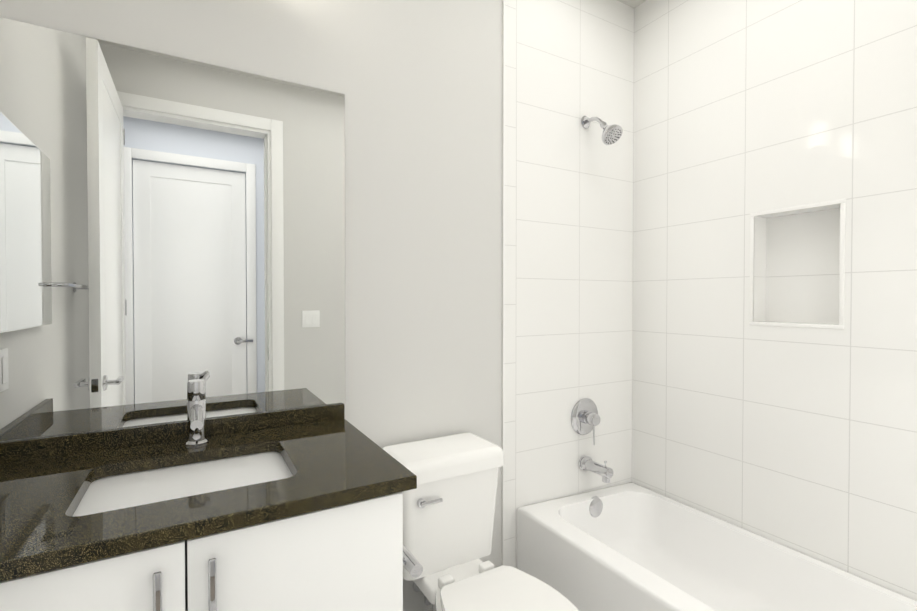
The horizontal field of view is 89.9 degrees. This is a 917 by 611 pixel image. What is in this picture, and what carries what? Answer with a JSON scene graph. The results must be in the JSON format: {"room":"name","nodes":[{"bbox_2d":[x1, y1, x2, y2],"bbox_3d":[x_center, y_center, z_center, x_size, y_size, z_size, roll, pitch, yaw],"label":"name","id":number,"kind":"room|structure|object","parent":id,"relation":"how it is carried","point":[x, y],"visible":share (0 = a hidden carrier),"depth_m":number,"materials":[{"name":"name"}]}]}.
{"room":"bathroom","nodes":[
{"label":"bathroom","id":0,"kind":"room"},
{"bbox_2d":[0,0,501,610],"bbox_3d":[-0.189,-0.102,1.757,2.593,2.710,0.120,0,1,-30],"label":"wall","id":1,"kind":"structure","parent":0,"point":[418,82],"depth_m":1.68,"materials":[{"name":"white paint"}]},
{"bbox_2d":[0,17,345,441],"bbox_3d":[-0.780,-0.189,1.342,0.904,1.048,0.006,0,1,-30],"label":"wall mirror","id":2,"kind":"object","parent":1,"relation":"attached to","point":[171,226],"visible":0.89,"depth_m":1.30,"materials":[{"name":"clear glass"}]},
{"bbox_2d":[501,0,633,568],"bbox_3d":[0.523,-0.106,2.091,0.787,2.710,0.011,0,1,-30],"label":"wall tile","id":3,"kind":"structure","parent":1,"relation":"attached to","point":[567,258],"depth_m":2.05,"materials":[{"name":"white tile"}]},
{"bbox_2d":[571,398,599,444],"bbox_3d":[0.601,0.529,2.095,0.168,0.199,0.076,0,1,-30],"label":"shower valve","id":4,"kind":"object","parent":3,"relation":"attached to","point":[585,417],"visible":1,"depth_m":2.10,"materials":[{"name":"silver metal"}]},
{"bbox_2d":[579,455,612,482],"bbox_3d":[0.620,0.727,2.064,0.068,0.088,0.154,0,1,-30],"label":"tub spout","id":5,"kind":"object","parent":3,"relation":"attached to","point":[587,463],"visible":1,"depth_m":2.04,"materials":[{"name":"silver metal"}]},
{"bbox_2d":[581,116,622,144],"bbox_3d":[0.631,-0.783,2.025,0.092,0.169,0.196,0,1,-30],"label":"shower head","id":6,"kind":"object","parent":3,"relation":"attached to","point":[611,134],"visible":1,"depth_m":1.98},
{"bbox_2d":[617,0,645,7],"bbox_3d":[0.265,-1.486,0.949,2.593,0.080,1.940,0,1,-30],"label":"ceiling","id":7,"kind":"structure","parent":0,"point":[633,3],"depth_m":2.22,"materials":[{"name":"white paint"}]},
{"bbox_2d":[632,0,916,600],"bbox_3d":[1.354,-0.099,1.595,0.160,2.710,1.940,0,1,-30],"label":"wall","id":8,"kind":"structure","parent":0,"point":[801,440],"depth_m":1.72,"materials":[{"name":"tile"}]},
{"bbox_2d":[749,199,845,328],"bbox_3d":[1.219,-0.140,1.670,0.007,0.438,0.303,0,1,-30],"label":"trim","id":9,"kind":"structure","parent":8,"relation":"attached to","point":[842,202],"depth_m":1.62,"materials":[{"name":"white tile"}]},
{"bbox_3d":[0.265,1.304,0.988,2.593,0.080,1.940,0,1,-30],"label":"floor","id":10,"kind":"structure","parent":0,"visible":0},
{"bbox_2d":[0,373,422,610],"bbox_3d":[-0.620,0.732,1.094,0.930,1.062,0.616,0,1,-30],"label":"bathroom vanity","id":11,"kind":"object","parent":10,"relation":"on","point":[297,509],"visible":1,"depth_m":0.97,"materials":[{"name":"white"}]},
{"bbox_2d":[382,432,578,610],"bbox_3d":[0.075,0.878,1.387,0.396,0.761,0.784,0,1,-30],"label":"toilet","id":12,"kind":"object","parent":10,"relation":"on","point":[449,502],"visible":0.92,"depth_m":1.50,"materials":[{"name":"white ceramic"}]},
{"bbox_2d":[517,482,916,610],"bbox_3d":[0.976,1.057,1.388,0.714,0.404,1.685,0,1,-30],"label":"bathtub","id":13,"kind":"object","parent":10,"relation":"on","point":[631,546],"visible":1,"depth_m":1.77,"materials":[{"name":"white ceramic"}]}
]}

